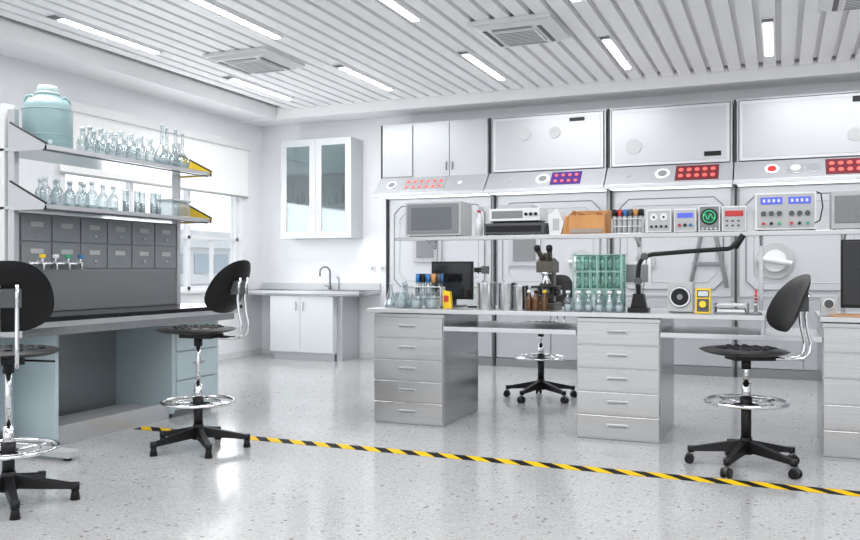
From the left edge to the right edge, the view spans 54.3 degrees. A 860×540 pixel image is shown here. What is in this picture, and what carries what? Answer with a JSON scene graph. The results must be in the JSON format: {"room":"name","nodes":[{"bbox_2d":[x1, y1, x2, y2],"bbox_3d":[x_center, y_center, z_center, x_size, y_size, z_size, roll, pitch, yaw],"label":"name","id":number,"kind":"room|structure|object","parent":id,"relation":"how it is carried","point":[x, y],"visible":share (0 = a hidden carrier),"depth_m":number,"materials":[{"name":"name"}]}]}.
{"room":"laboratory","nodes":[
{"label":"laboratory","id":0,"kind":"room"},
{"bbox_2d":[0,55,261,353],"bbox_3d":[-4.957,-0.600,6.243,0.200,3.600,12.700,0,0,23],"label":"wall","id":1,"kind":"structure","parent":0,"point":[18,78],"depth_m":10.32,"materials":[{"name":"paint"}]},
{"bbox_2d":[59,100,252,198],"bbox_3d":[-3.167,-1.378,10.150,0.088,0.764,3.390,0,0,23],"label":"roller blind","id":2,"kind":"object","parent":1,"relation":"attached to","point":[227,158],"visible":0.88,"depth_m":10.02,"materials":[{"name":"white"}]},
{"bbox_2d":[125,182,237,290],"bbox_3d":[-3.300,-0.720,10.222,0.070,1.960,3.120,0,0,23],"label":"window","id":3,"kind":"structure","parent":1,"relation":"in","point":[186,237],"depth_m":10.76,"materials":[{"name":"white"}]},
{"bbox_2d":[180,290,205,293],"bbox_3d":[-3.208,0.276,10.183,0.130,0.029,3.220,0,0,23],"label":"trim","id":4,"kind":"structure","parent":1,"relation":"attached to","point":[194,291],"depth_m":10.60,"materials":[{"name":"white"}]},
{"bbox_2d":[218,348,261,360],"bbox_3d":[-4.863,1.160,6.193,0.012,0.080,12.680,0,0,23],"label":"baseboard","id":5,"kind":"structure","parent":1,"relation":"attached to","point":[224,356],"depth_m":11.54,"materials":[{"name":"white ceramic"}]},
{"bbox_2d":[0,353,859,539],"bbox_3d":[0.194,1.250,4.200,11.280,0.100,12.900,0,0,23],"label":"floor","id":6,"kind":"structure","parent":0,"point":[264,490],"depth_m":4.80,"materials":[{"name":"stone"}]},
{"bbox_2d":[0,261,80,520],"bbox_3d":[-2.140,0.578,4.276,0.658,1.244,0.686,0,0,-26],"label":"stool","id":7,"kind":"object","parent":6,"relation":"on","point":[26,294],"visible":1,"depth_m":4.15,"materials":[{"name":"black plastic"}]},
{"bbox_2d":[0,303,242,460],"bbox_3d":[-2.716,0.750,6.472,1.800,0.900,2.310,0,0,23],"label":"lab bench","id":8,"kind":"object","parent":6,"relation":"on","point":[112,371],"visible":0.72,"depth_m":6.57,"materials":[{"name":"silver metal"}]},
{"bbox_2d":[0,104,211,310],"bbox_3d":[-2.494,-0.420,6.509,0.619,1.440,1.773,0,0,23],"label":"shelf rack","id":9,"kind":"object","parent":8,"relation":"on","point":[90,258],"visible":0.94,"depth_m":6.33,"materials":[{"name":"grey"}]},
{"bbox_2d":[34,178,46,200],"bbox_3d":[-2.700,-0.535,5.809,0.078,0.200,0.077,0,0,23],"label":"glass bottle","id":10,"kind":"object","parent":9,"relation":"on","point":[39,179],"visible":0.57,"depth_m":5.80,"materials":[{"name":"grey"}]},
{"bbox_2d":[39,176,51,203],"bbox_3d":[-2.621,-0.536,5.712,0.079,0.202,0.078,0,0,23],"label":"glass bottle","id":11,"kind":"object","parent":9,"relation":"on","point":[43,177],"visible":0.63,"depth_m":5.70,"materials":[{"name":"grey"}]},
{"bbox_2d":[21,84,73,148],"bbox_3d":[-2.687,-1.064,5.891,0.336,0.457,0.336,0,0,11],"label":"water jug","id":12,"kind":"object","parent":9,"relation":"on","point":[46,115],"visible":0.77,"depth_m":5.77,"materials":[{"name":"teal"}]},
{"bbox_2d":[52,178,63,205],"bbox_3d":[-2.581,-0.534,5.808,0.077,0.198,0.076,0,0,23],"label":"glass bottle","id":13,"kind":"object","parent":9,"relation":"on","point":[56,179],"visible":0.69,"depth_m":5.79,"materials":[{"name":"grey"}]},
{"bbox_2d":[64,181,74,206],"bbox_3d":[-2.540,-0.532,5.905,0.075,0.192,0.074,0,0,23],"label":"glass bottle","id":14,"kind":"object","parent":9,"relation":"on","point":[68,182],"visible":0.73,"depth_m":5.89,"materials":[{"name":"grey"}]},
{"bbox_2d":[75,182,86,207],"bbox_3d":[-2.500,-0.533,6.002,0.076,0.195,0.075,0,0,23],"label":"glass bottle","id":15,"kind":"object","parent":9,"relation":"on","point":[79,183],"visible":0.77,"depth_m":5.99,"materials":[{"name":"grey"}]},
{"bbox_2d":[76,126,88,148],"bbox_3d":[-2.558,-0.945,6.173,0.085,0.219,0.084,0,0,23],"label":"glass bottle","id":16,"kind":"object","parent":9,"relation":"on","point":[81,127],"visible":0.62,"depth_m":6.16,"materials":[{"name":"grey"}]},
{"bbox_2d":[84,125,95,151],"bbox_3d":[-2.467,-0.941,6.081,0.082,0.210,0.081,0,0,23],"label":"glass bottle","id":17,"kind":"object","parent":9,"relation":"on","point":[88,126],"visible":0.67,"depth_m":6.06,"materials":[{"name":"grey"}]},
{"bbox_2d":[86,182,97,208],"bbox_3d":[-2.459,-0.538,6.099,0.080,0.206,0.079,0,0,23],"label":"glass bottle","id":18,"kind":"object","parent":9,"relation":"on","point":[90,183],"visible":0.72,"depth_m":6.08,"materials":[{"name":"grey"}]},
{"bbox_2d":[89,130,99,150],"bbox_3d":[-2.516,-0.941,6.274,0.083,0.212,0.081,0,0,23],"label":"glass bottle","id":19,"kind":"object","parent":9,"relation":"on","point":[92,131],"visible":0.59,"depth_m":6.26,"materials":[{"name":"grey"}]},
{"bbox_2d":[95,128,106,153],"bbox_3d":[-2.426,-0.940,6.178,0.082,0.210,0.080,0,0,23],"label":"glass bottle","id":20,"kind":"object","parent":9,"relation":"on","point":[99,129],"visible":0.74,"depth_m":6.16,"materials":[{"name":"grey"}]},
{"bbox_2d":[97,185,107,209],"bbox_3d":[-2.419,-0.530,6.196,0.074,0.190,0.073,0,0,23],"label":"glass bottle","id":21,"kind":"object","parent":9,"relation":"on","point":[101,186],"visible":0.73,"depth_m":6.18,"materials":[{"name":"grey"}]},
{"bbox_2d":[100,131,110,152],"bbox_3d":[-2.474,-0.945,6.376,0.085,0.218,0.084,0,0,23],"label":"glass bottle","id":22,"kind":"object","parent":9,"relation":"on","point":[103,132],"visible":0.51,"depth_m":6.37,"materials":[{"name":"grey"}]},
{"bbox_2d":[107,131,116,155],"bbox_3d":[-2.386,-0.936,6.274,0.079,0.201,0.077,0,0,23],"label":"glass bottle","id":23,"kind":"object","parent":9,"relation":"on","point":[110,132],"visible":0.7,"depth_m":6.26,"materials":[{"name":"grey"}]},
{"bbox_2d":[108,186,118,209],"bbox_3d":[-2.378,-0.530,6.293,0.074,0.190,0.073,0,0,23],"label":"glass bottle","id":24,"kind":"object","parent":9,"relation":"on","point":[112,187],"visible":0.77,"depth_m":6.28,"materials":[{"name":"grey"}]},
{"bbox_2d":[115,131,126,157],"bbox_3d":[-2.346,-0.945,6.371,0.086,0.219,0.084,0,0,23],"label":"glass bottle","id":25,"kind":"object","parent":9,"relation":"on","point":[120,132],"visible":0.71,"depth_m":6.36,"materials":[{"name":"grey"}]},
{"bbox_2d":[122,190,129,210],"bbox_3d":[-2.328,-0.523,6.413,0.080,0.175,0.080,0,0,23],"label":"cylinder","id":26,"kind":"object","parent":9,"relation":"on","point":[125,204],"visible":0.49,"depth_m":6.40,"materials":[{"name":"clear glass"}]},
{"bbox_2d":[126,133,136,159],"bbox_3d":[-2.305,-0.944,6.468,0.085,0.218,0.084,0,0,23],"label":"glass bottle","id":27,"kind":"object","parent":9,"relation":"on","point":[130,134],"visible":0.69,"depth_m":6.45,"materials":[{"name":"grey"}]},
{"bbox_2d":[134,191,141,212],"bbox_3d":[-2.266,-0.523,6.484,0.080,0.175,0.080,0,0,23],"label":"cylinder","id":28,"kind":"object","parent":9,"relation":"on","point":[136,204],"visible":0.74,"depth_m":6.47,"materials":[{"name":"clear glass"}]},
{"bbox_2d":[135,136,145,160],"bbox_3d":[-2.265,-0.941,6.565,0.082,0.211,0.081,0,0,23],"label":"glass bottle","id":29,"kind":"object","parent":9,"relation":"on","point":[139,137],"visible":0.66,"depth_m":6.55,"materials":[{"name":"grey"}]},
{"bbox_2d":[140,192,144,212],"bbox_3d":[-2.259,-0.523,6.579,0.080,0.175,0.080,0,0,23],"label":"cylinder","id":30,"kind":"object","parent":9,"relation":"on","point":[142,205],"visible":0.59,"depth_m":6.56,"materials":[{"name":"clear glass"}]},
{"bbox_2d":[145,139,155,162],"bbox_3d":[-2.224,-0.938,6.662,0.080,0.206,0.079,0,0,23],"label":"glass bottle","id":31,"kind":"object","parent":9,"relation":"on","point":[149,140],"visible":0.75,"depth_m":6.65,"materials":[{"name":"grey"}]},
{"bbox_2d":[150,193,156,213],"bbox_3d":[-2.196,-0.523,6.650,0.080,0.175,0.080,0,0,23],"label":"cylinder","id":32,"kind":"object","parent":9,"relation":"on","point":[152,206],"visible":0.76,"depth_m":6.63,"materials":[{"name":"clear glass"}]},
{"bbox_2d":[156,205,160,213],"bbox_3d":[-2.189,-0.523,6.745,0.080,0.175,0.080,0,0,23],"label":"cylinder","id":33,"kind":"object","parent":9,"relation":"on","point":[158,207],"visible":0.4,"depth_m":6.73,"materials":[{"name":"clear glass"}]},
{"bbox_2d":[153,124,170,164],"bbox_3d":[-2.176,-1.008,6.804,0.136,0.345,0.136,0,0,23],"label":"flask","id":34,"kind":"object","parent":9,"relation":"on","point":[160,161],"visible":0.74,"depth_m":6.77,"materials":[{"name":"clear glass"}]},
{"bbox_2d":[159,128,174,165],"bbox_3d":[-2.186,-1.008,6.960,0.136,0.345,0.136,0,0,23],"label":"flask","id":35,"kind":"object","parent":9,"relation":"on","point":[171,163],"visible":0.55,"depth_m":6.95,"materials":[{"name":"clear glass"}]},
{"bbox_2d":[155,199,190,204],"bbox_3d":[-2.132,-0.508,6.960,0.200,0.144,0.220,0,0,23],"label":"storage box","id":36,"kind":"object","parent":9,"relation":"on","point":[156,200],"visible":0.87,"depth_m":6.91,"materials":[{"name":"grey"}]},
{"bbox_2d":[175,133,189,167],"bbox_3d":[-2.074,-0.991,7.022,0.122,0.310,0.122,0,0,23],"label":"flask","id":37,"kind":"object","parent":9,"relation":"on","point":[184,165],"visible":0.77,"depth_m":6.99,"materials":[{"name":"clear glass"}]},
{"bbox_2d":[149,260,250,458],"bbox_3d":[-1.544,0.568,5.609,0.660,1.265,0.631,0,0,-27],"label":"stool","id":38,"kind":"object","parent":6,"relation":"on","point":[225,292],"visible":1,"depth_m":5.51,"materials":[{"name":"black plastic"}]},
{"bbox_2d":[247,283,380,360],"bbox_3d":[-1.657,0.690,11.394,1.880,1.020,0.630,0,0,23],"label":"base cabinet","id":39,"kind":"object","parent":6,"relation":"on","point":[309,321],"visible":0.94,"depth_m":11.14,"materials":[{"name":"white laminate"}]},
{"bbox_2d":[319,266,339,289],"bbox_3d":[-1.376,0.106,11.510,0.276,0.322,0.115,0,0,11],"label":"gooseneck faucet","id":40,"kind":"object","parent":39,"relation":"on","point":[321,268],"visible":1,"depth_m":11.52,"materials":[{"name":"silver metal"}]},
{"bbox_2d":[373,118,492,365],"bbox_3d":[0.070,-0.340,10.690,1.490,3.080,0.598,0,0,23],"label":"storage unit","id":41,"kind":"object","parent":6,"relation":"on","point":[439,161],"visible":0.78,"depth_m":10.63,"materials":[{"name":"silver metal"}]},
{"bbox_2d":[135,426,859,496],"bbox_3d":[1.661,1.199,4.755,8.400,0.002,0.115,0,0,23],"label":"tape","id":42,"kind":"object","parent":6,"relation":"on","point":[354,447],"visible":1,"depth_m":5.11,"materials":[{"name":"plastic"}]},
{"bbox_2d":[503,275,576,403],"bbox_3d":[1.038,0.622,7.851,0.698,1.155,0.664,0,0,4],"label":"stool","id":43,"kind":"object","parent":6,"relation":"on","point":[564,281],"visible":0.56,"depth_m":7.83,"materials":[{"name":"black plastic"}]},
{"bbox_2d":[484,109,609,369],"bbox_3d":[1.427,-0.340,10.123,1.450,3.080,0.598,0,0,23],"label":"fume hood","id":44,"kind":"object","parent":6,"relation":"on","point":[551,162],"visible":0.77,"depth_m":10.12,"materials":[{"name":"silver metal"}]},
{"bbox_2d":[367,304,859,458],"bbox_3d":[2.073,0.750,6.000,5.200,0.900,0.890,0,0,23],"label":"lab bench","id":45,"kind":"object","parent":6,"relation":"on","point":[426,360],"visible":0.99,"depth_m":5.95,"materials":[{"name":"grey"}]},
{"bbox_2d":[384,285,394,306],"bbox_3d":[-0.317,0.204,6.765,0.110,0.190,0.108,0,0,23],"label":"flask","id":46,"kind":"object","parent":45,"relation":"on","point":[387,302],"visible":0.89,"depth_m":6.73,"materials":[{"name":"clear glass"}]},
{"bbox_2d":[395,292,407,307],"bbox_3d":[-0.227,0.237,6.619,0.102,0.125,0.102,0,0,23],"label":"glass beaker","id":47,"kind":"object","parent":45,"relation":"on","point":[398,302],"visible":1,"depth_m":6.58,"materials":[{"name":"grey"}]},
{"bbox_2d":[411,295,421,308],"bbox_3d":[-0.105,0.243,6.546,0.092,0.112,0.092,0,0,23],"label":"glass beaker","id":48,"kind":"object","parent":45,"relation":"on","point":[416,304],"visible":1,"depth_m":6.51,"materials":[{"name":"grey"}]},
{"bbox_2d":[414,274,444,307],"bbox_3d":[-0.003,0.165,6.699,0.230,0.270,0.100,0,0,23],"label":"test tube rack","id":49,"kind":"object","parent":45,"relation":"on","point":[439,278],"visible":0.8,"depth_m":6.68,"materials":[{"name":"white plastic"}]},
{"bbox_2d":[425,292,437,308],"bbox_3d":[0.013,0.237,6.519,0.102,0.125,0.102,0,0,23],"label":"glass beaker","id":50,"kind":"object","parent":45,"relation":"on","point":[430,303],"visible":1,"depth_m":6.49,"materials":[{"name":"grey"}]},
{"bbox_2d":[443,290,452,307],"bbox_3d":[0.139,0.230,6.572,0.070,0.140,0.044,0,0,23],"label":"pouch","id":51,"kind":"object","parent":45,"relation":"on","point":[447,295],"visible":0.99,"depth_m":6.56,"materials":[{"name":"yellow"}]},
{"bbox_2d":[432,261,473,306],"bbox_3d":[0.190,0.115,6.889,0.360,0.370,0.140,0,0,23],"label":"computer monitor","id":52,"kind":"object","parent":45,"relation":"on","point":[458,275],"visible":0.77,"depth_m":6.84,"materials":[{"name":"black plastic"}]},
{"bbox_2d":[467,262,488,307],"bbox_3d":[0.398,0.119,6.699,0.170,0.360,0.130,0,0,23],"label":"stand","id":53,"kind":"object","parent":45,"relation":"on","point":[483,269],"visible":0.73,"depth_m":6.66,"materials":[{"name":"silver metal"}]},
{"bbox_2d":[476,282,495,308],"bbox_3d":[0.436,0.198,6.494,0.156,0.204,0.156,0,0,23],"label":"beaker","id":54,"kind":"object","parent":45,"relation":"on","point":[486,291],"visible":1,"depth_m":6.43,"materials":[{"name":"grey"}]},
{"bbox_2d":[498,282,517,308],"bbox_3d":[0.600,0.198,6.469,0.156,0.204,0.156,0,0,23],"label":"beaker","id":55,"kind":"object","parent":45,"relation":"on","point":[505,289],"visible":0.94,"depth_m":6.40,"materials":[{"name":"grey"}]},
{"bbox_2d":[513,285,528,309],"bbox_3d":[0.689,0.207,6.345,0.122,0.184,0.122,0,0,23],"label":"beaker","id":56,"kind":"object","parent":45,"relation":"on","point":[520,291],"visible":0.96,"depth_m":6.29,"materials":[{"name":"grey"}]},
{"bbox_2d":[526,290,531,309],"bbox_3d":[0.737,0.225,6.227,0.052,0.150,0.052,0,0,23],"label":"bottle","id":57,"kind":"object","parent":45,"relation":"on","point":[529,297],"visible":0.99,"depth_m":6.21,"materials":[{"name":"brown glass"}]},
{"bbox_2d":[532,290,538,310],"bbox_3d":[0.781,0.225,6.176,0.052,0.150,0.052,0,0,23],"label":"bottle","id":58,"kind":"object","parent":45,"relation":"on","point":[535,300],"visible":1,"depth_m":6.16,"materials":[{"name":"brown glass"}]},
{"bbox_2d":[541,290,547,310],"bbox_3d":[0.844,0.225,6.172,0.052,0.150,0.052,0,0,23],"label":"bottle","id":59,"kind":"object","parent":45,"relation":"on","point":[544,300],"visible":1,"depth_m":6.15,"materials":[{"name":"brown glass"}]},
{"bbox_2d":[531,245,561,309],"bbox_3d":[0.890,0.055,6.386,0.200,0.489,0.268,0,0,23],"label":"microscope","id":60,"kind":"object","parent":45,"relation":"on","point":[547,266],"visible":0.9,"depth_m":6.34,"materials":[{"name":"grey"}]},
{"bbox_2d":[564,291,571,309],"bbox_3d":[1.002,0.225,6.084,0.060,0.150,0.060,0,0,23],"label":"bottle","id":61,"kind":"object","parent":45,"relation":"on","point":[566,306],"visible":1,"depth_m":6.07,"materials":[{"name":"clear glass"}]},
{"bbox_2d":[574,291,582,311],"bbox_3d":[1.068,0.225,6.035,0.060,0.150,0.060,0,0,23],"label":"bottle","id":62,"kind":"object","parent":45,"relation":"on","point":[577,307],"visible":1,"depth_m":6.02,"materials":[{"name":"clear glass"}]},
{"bbox_2d":[584,291,592,311],"bbox_3d":[1.141,0.225,6.026,0.060,0.150,0.060,0,0,23],"label":"bottle","id":63,"kind":"object","parent":45,"relation":"on","point":[588,308],"visible":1,"depth_m":6.01,"materials":[{"name":"clear glass"}]},
{"bbox_2d":[572,253,625,310],"bbox_3d":[1.250,0.089,6.197,0.362,0.420,0.172,0,0,23],"label":"rack","id":64,"kind":"object","parent":45,"relation":"on","point":[609,301],"visible":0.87,"depth_m":6.16,"materials":[{"name":"teal"}]},
{"bbox_2d":[595,291,602,311],"bbox_3d":[1.207,0.225,5.977,0.060,0.150,0.060,0,0,23],"label":"bottle","id":65,"kind":"object","parent":45,"relation":"on","point":[597,307],"visible":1,"depth_m":5.96,"materials":[{"name":"clear glass"}]},
{"bbox_2d":[605,291,613,311],"bbox_3d":[1.279,0.225,5.968,0.060,0.150,0.060,0,0,23],"label":"bottle","id":66,"kind":"object","parent":45,"relation":"on","point":[607,307],"visible":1,"depth_m":5.95,"materials":[{"name":"clear glass"}]},
{"bbox_2d":[615,291,623,312],"bbox_3d":[1.340,0.225,5.932,0.060,0.150,0.060,0,0,23],"label":"bottle","id":67,"kind":"object","parent":45,"relation":"on","point":[617,307],"visible":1,"depth_m":5.92,"materials":[{"name":"clear glass"}]},
{"bbox_2d":[395,229,859,311],"bbox_3d":[2.173,0.011,6.240,5.200,0.578,0.370,0,0,23],"label":"shelf","id":68,"kind":"object","parent":45,"relation":"on","point":[432,241],"visible":0.78,"depth_m":6.29,"materials":[{"name":"metal"}]},
{"bbox_2d":[405,201,471,236],"bbox_3d":[0.072,-0.421,7.099,0.500,0.290,0.284,0,0,23],"label":"microwave","id":69,"kind":"object","parent":68,"relation":"on","point":[452,218],"visible":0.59,"depth_m":6.97,"materials":[{"name":"grey plastic"}]},
{"bbox_2d":[475,205,486,235],"bbox_3d":[0.424,-0.408,6.932,0.104,0.264,0.064,0,0,23],"label":"wash bottle","id":70,"kind":"object","parent":68,"relation":"on","point":[478,223],"visible":0.91,"depth_m":6.92,"materials":[{"name":"white plastic"}]},
{"bbox_2d":[484,204,548,235],"bbox_3d":[0.723,-0.401,6.842,0.500,0.250,0.296,0,0,23],"label":"signal generator","id":71,"kind":"object","parent":68,"relation":"on","point":[527,219],"visible":0.83,"depth_m":6.73,"materials":[{"name":"white metal"}]},
{"bbox_2d":[548,209,564,233],"bbox_3d":[1.030,-0.380,6.708,0.130,0.209,0.186,0,0,23],"label":"filter","id":72,"kind":"object","parent":68,"relation":"on","point":[556,219],"visible":0.74,"depth_m":6.63,"materials":[{"name":"white plastic"}]},
{"bbox_2d":[562,209,610,233],"bbox_3d":[1.233,-0.376,6.622,0.349,0.200,0.270,0,0,23],"label":"bin","id":73,"kind":"object","parent":68,"relation":"on","point":[577,222],"visible":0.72,"depth_m":6.51,"materials":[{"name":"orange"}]},
{"bbox_2d":[612,209,644,232],"bbox_3d":[1.532,-0.371,6.469,0.240,0.190,0.100,0,0,23],"label":"test tube rack","id":74,"kind":"object","parent":68,"relation":"on","point":[639,220],"visible":0.96,"depth_m":6.44,"materials":[{"name":"white plastic"}]},
{"bbox_2d":[647,209,673,232],"bbox_3d":[1.759,-0.366,6.392,0.180,0.180,0.248,0,0,23],"label":"meter","id":75,"kind":"object","parent":68,"relation":"on","point":[658,220],"visible":0.91,"depth_m":6.29,"materials":[{"name":"white plastic"}]},
{"bbox_2d":[674,208,698,231],"bbox_3d":[1.935,-0.366,6.318,0.160,0.180,0.248,0,0,23],"label":"supplies","id":76,"kind":"object","parent":68,"relation":"on","point":[685,220],"depth_m":6.22},
{"bbox_2d":[699,205,721,231],"bbox_3d":[2.092,-0.376,6.253,0.150,0.200,0.248,0,0,23],"label":"oscilloscope","id":77,"kind":"object","parent":68,"relation":"on","point":[710,216],"visible":0.95,"depth_m":6.15,"materials":[{"name":"white plastic"}]},
{"bbox_2d":[722,206,746,231],"bbox_3d":[2.252,-0.371,6.190,0.165,0.190,0.240,0,0,23],"label":"controller","id":78,"kind":"object","parent":68,"relation":"on","point":[734,218],"visible":0.8,"depth_m":6.09,"materials":[{"name":"white plastic"}]},
{"bbox_2d":[755,191,822,230],"bbox_3d":[2.582,-0.418,6.034,0.444,0.284,0.314,0,0,23],"label":"supplies","id":79,"kind":"object","parent":68,"relation":"on","point":[785,211],"visible":0.95,"depth_m":5.94,"materials":[{"name":"white metal"}]},
{"bbox_2d":[829,191,859,229],"bbox_3d":[3.056,-0.411,5.851,0.470,0.270,0.286,0,0,23],"label":"microwave","id":80,"kind":"object","parent":68,"relation":"on","point":[844,206],"visible":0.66,"depth_m":5.80,"materials":[{"name":"grey plastic"}]},
{"bbox_2d":[626,262,650,307],"bbox_3d":[1.551,0.119,6.256,0.200,0.360,0.100,0,0,23],"label":"display","id":81,"kind":"object","parent":45,"relation":"on","point":[630,266],"visible":0.48,"depth_m":6.23,"materials":[{"name":"grey plastic"}]},
{"bbox_2d":[668,282,694,312],"bbox_3d":[1.786,0.192,5.963,0.170,0.215,0.178,0,0,23],"label":"speaker box","id":82,"kind":"object","parent":45,"relation":"on","point":[681,295],"visible":1,"depth_m":5.89,"materials":[{"name":"grey plastic"}]},
{"bbox_2d":[627,233,745,312],"bbox_3d":[1.791,0.024,5.863,0.785,0.550,0.140,0,0,23],"label":"desk lamp","id":83,"kind":"object","parent":45,"relation":"on","point":[638,304],"visible":1,"depth_m":5.93,"materials":[{"name":"black plastic"}]},
{"bbox_2d":[695,288,710,312],"bbox_3d":[1.909,0.217,5.855,0.100,0.179,0.103,0,0,23],"label":"handheld multimeter","id":84,"kind":"object","parent":45,"relation":"on","point":[703,295],"visible":0.97,"depth_m":5.83,"materials":[{"name":"yellow"}]},
{"bbox_2d":[714,302,748,313],"bbox_3d":[2.094,0.265,5.817,0.220,0.070,0.250,0,0,23],"label":"document tray","id":85,"kind":"object","parent":45,"relation":"on","point":[719,310],"visible":1,"depth_m":5.72,"materials":[{"name":"grey plastic"}]},
{"bbox_2d":[750,289,761,314],"bbox_3d":[2.193,0.214,5.640,0.080,0.170,0.079,0,0,23],"label":"iron stand","id":86,"kind":"object","parent":45,"relation":"on","point":[755,312],"visible":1,"depth_m":5.63,"materials":[{"name":"silver metal"}]},
{"bbox_2d":[820,296,836,315],"bbox_3d":[2.604,0.234,5.475,0.095,0.130,0.129,0,0,23],"label":"box","id":87,"kind":"object","parent":45,"relation":"on","point":[828,304],"visible":0.97,"depth_m":5.42,"materials":[{"name":"grey plastic"}]},
{"bbox_2d":[829,313,859,317],"bbox_3d":[2.723,0.292,5.365,0.310,0.015,0.180,0,0,23],"label":"folder","id":88,"kind":"object","parent":45,"relation":"on","point":[837,314],"visible":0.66,"depth_m":5.33,"materials":[{"name":"brown"}]},
{"bbox_2d":[840,239,859,307],"bbox_3d":[2.949,0.050,5.465,0.490,0.500,0.140,0,0,23],"label":"computer monitor","id":89,"kind":"object","parent":45,"relation":"on","point":[849,249],"visible":1,"depth_m":5.51,"materials":[{"name":"black plastic"}]},
{"bbox_2d":[604,100,734,376],"bbox_3d":[2.737,-0.340,9.576,1.390,3.080,0.598,0,0,23],"label":"fume hood","id":90,"kind":"object","parent":6,"relation":"on","point":[669,156],"visible":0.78,"depth_m":9.53,"materials":[{"name":"silver metal"}]},
{"bbox_2d":[684,274,811,479],"bbox_3d":[1.942,0.613,5.114,0.727,1.174,0.676,0,0,0],"label":"stool","id":91,"kind":"object","parent":6,"relation":"on","point":[788,304],"visible":1,"depth_m":5.06,"materials":[{"name":"black plastic"}]},
{"bbox_2d":[733,90,859,380],"bbox_3d":[4.024,-0.340,9.038,1.400,3.080,0.598,0,0,23],"label":"fume hood","id":92,"kind":"object","parent":6,"relation":"on","point":[805,142],"visible":0.75,"depth_m":9.07,"materials":[{"name":"silver metal"}]},
{"bbox_2d":[0,15,859,126],"bbox_3d":[0.155,-2.220,4.108,10.880,0.360,12.700,0,0,23],"label":"ceiling","id":93,"kind":"structure","parent":0,"point":[19,40],"depth_m":9.49,"materials":[{"name":"white paint"}]},
{"bbox_2d":[45,13,161,53],"bbox_3d":[-2.959,-2.154,7.706,0.100,0.022,1.340,0,0,23],"label":"recessed light","id":94,"kind":"object","parent":93,"relation":"in","point":[54,16],"visible":1,"depth_m":7.59,"materials":[{"name":"white plastic"}]},
{"bbox_2d":[190,0,282,38],"bbox_3d":[-1.667,-2.154,7.166,0.100,0.022,1.340,0,0,23],"label":"recessed light","id":95,"kind":"object","parent":93,"relation":"in","point":[204,3],"visible":1,"depth_m":7.15,"materials":[{"name":"white plastic"}]},
{"bbox_2d":[222,75,293,99],"bbox_3d":[-2.018,-2.154,9.957,0.100,0.022,1.340,0,0,23],"label":"recessed light","id":96,"kind":"object","parent":93,"relation":"in","point":[228,77],"visible":1,"depth_m":9.85,"materials":[{"name":"white plastic"}]},
{"bbox_2d":[332,63,394,90],"bbox_3d":[-0.726,-2.154,9.418,0.100,0.022,1.340,0,0,23],"label":"recessed light","id":97,"kind":"object","parent":93,"relation":"in","point":[340,66],"visible":1,"depth_m":9.32,"materials":[{"name":"white plastic"}]},
{"bbox_2d":[380,0,421,21],"bbox_3d":[-0.375,-2.154,6.627,0.100,0.022,1.340,0,0,23],"label":"recessed light","id":98,"kind":"object","parent":93,"relation":"in","point":[393,4],"visible":1,"depth_m":6.92,"materials":[{"name":"white plastic"}]},
{"bbox_2d":[0,0,859,108],"bbox_3d":[0.328,-2.198,3.743,10.280,0.065,12.160,0,0,23],"label":"ceiling slats","id":99,"kind":"object","parent":93,"relation":"attached to","point":[419,59],"depth_m":7.91,"materials":[{"name":"metal"}]},
{"bbox_2d":[203,47,304,74],"bbox_3d":[-1.796,-2.120,8.596,0.740,0.088,0.740,0,0,23],"label":"air conditioner","id":100,"kind":"object","parent":99,"relation":"attached to","point":[259,60],"depth_m":8.41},
{"bbox_2d":[467,12,569,47],"bbox_3d":[0.807,-2.120,7.509,0.740,0.088,0.740,0,0,23],"label":"air conditioner","id":101,"kind":"object","parent":99,"relation":"attached to","point":[539,28],"depth_m":7.33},
{"bbox_2d":[817,0,859,12],"bbox_3d":[3.390,-2.120,6.430,0.740,0.088,0.740,0,0,23],"label":"air conditioner","id":102,"kind":"object","parent":99,"relation":"attached to","point":[831,6],"depth_m":6.64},
{"bbox_2d":[456,50,506,80],"bbox_3d":[0.566,-2.154,8.878,0.100,0.022,1.340,0,0,23],"label":"recessed light","id":103,"kind":"object","parent":93,"relation":"in","point":[464,53],"visible":1,"depth_m":8.78,"materials":[{"name":"white plastic"}]},
{"bbox_2d":[598,34,632,68],"bbox_3d":[1.857,-2.154,8.338,0.100,0.022,1.340,0,0,23],"label":"recessed light","id":104,"kind":"object","parent":93,"relation":"in","point":[606,40],"visible":1,"depth_m":8.22,"materials":[{"name":"white plastic"}]},
{"bbox_2d":[761,17,774,55],"bbox_3d":[3.149,-2.154,7.799,0.100,0.022,1.340,0,0,23],"label":"recessed light","id":105,"kind":"object","parent":93,"relation":"in","point":[767,23],"visible":1,"depth_m":7.66,"materials":[{"name":"white plastic"}]},
{"bbox_2d":[262,80,859,352],"bbox_3d":[2.641,-0.600,10.059,11.280,3.600,0.200,0,0,23],"label":"wall","id":106,"kind":"structure","parent":0,"point":[283,260],"depth_m":11.44,"materials":[{"name":"paint"}]},
{"bbox_2d":[262,348,374,358],"bbox_3d":[-1.474,1.160,11.663,2.050,0.080,0.012,0,0,23],"label":"baseboard","id":107,"kind":"structure","parent":106,"relation":"attached to","point":[264,350],"depth_m":11.43,"materials":[{"name":"white ceramic"}]},
{"bbox_2d":[281,137,362,239],"bbox_3d":[-1.491,-1.100,11.465,1.090,1.340,0.381,0,0,23],"label":"upper cabinet","id":108,"kind":"object","parent":106,"relation":"attached to","point":[322,179],"visible":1,"depth_m":11.45,"materials":[{"name":"white laminate"}]},
{"bbox_2d":[370,266,375,270],"bbox_3d":[-0.777,-0.020,11.371,0.080,0.080,0.014,0,0,23],"label":"wall outlet","id":109,"kind":"object","parent":106,"relation":"attached to","point":[372,268],"visible":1,"depth_m":11.36,"materials":[{"name":"white plastic"}]},
{"label":"outside","id":110,"kind":"structure","parent":0,"visible":0},
{"bbox_2d":[180,229,229,286],"bbox_3d":[-19.778,5.500,42.940,10.400,15.400,56.000,0,0,23],"label":"office building","id":111,"kind":"structure","parent":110,"point":[199,249],"depth_m":47.17,"materials":[{"name":"grey"}]}
]}

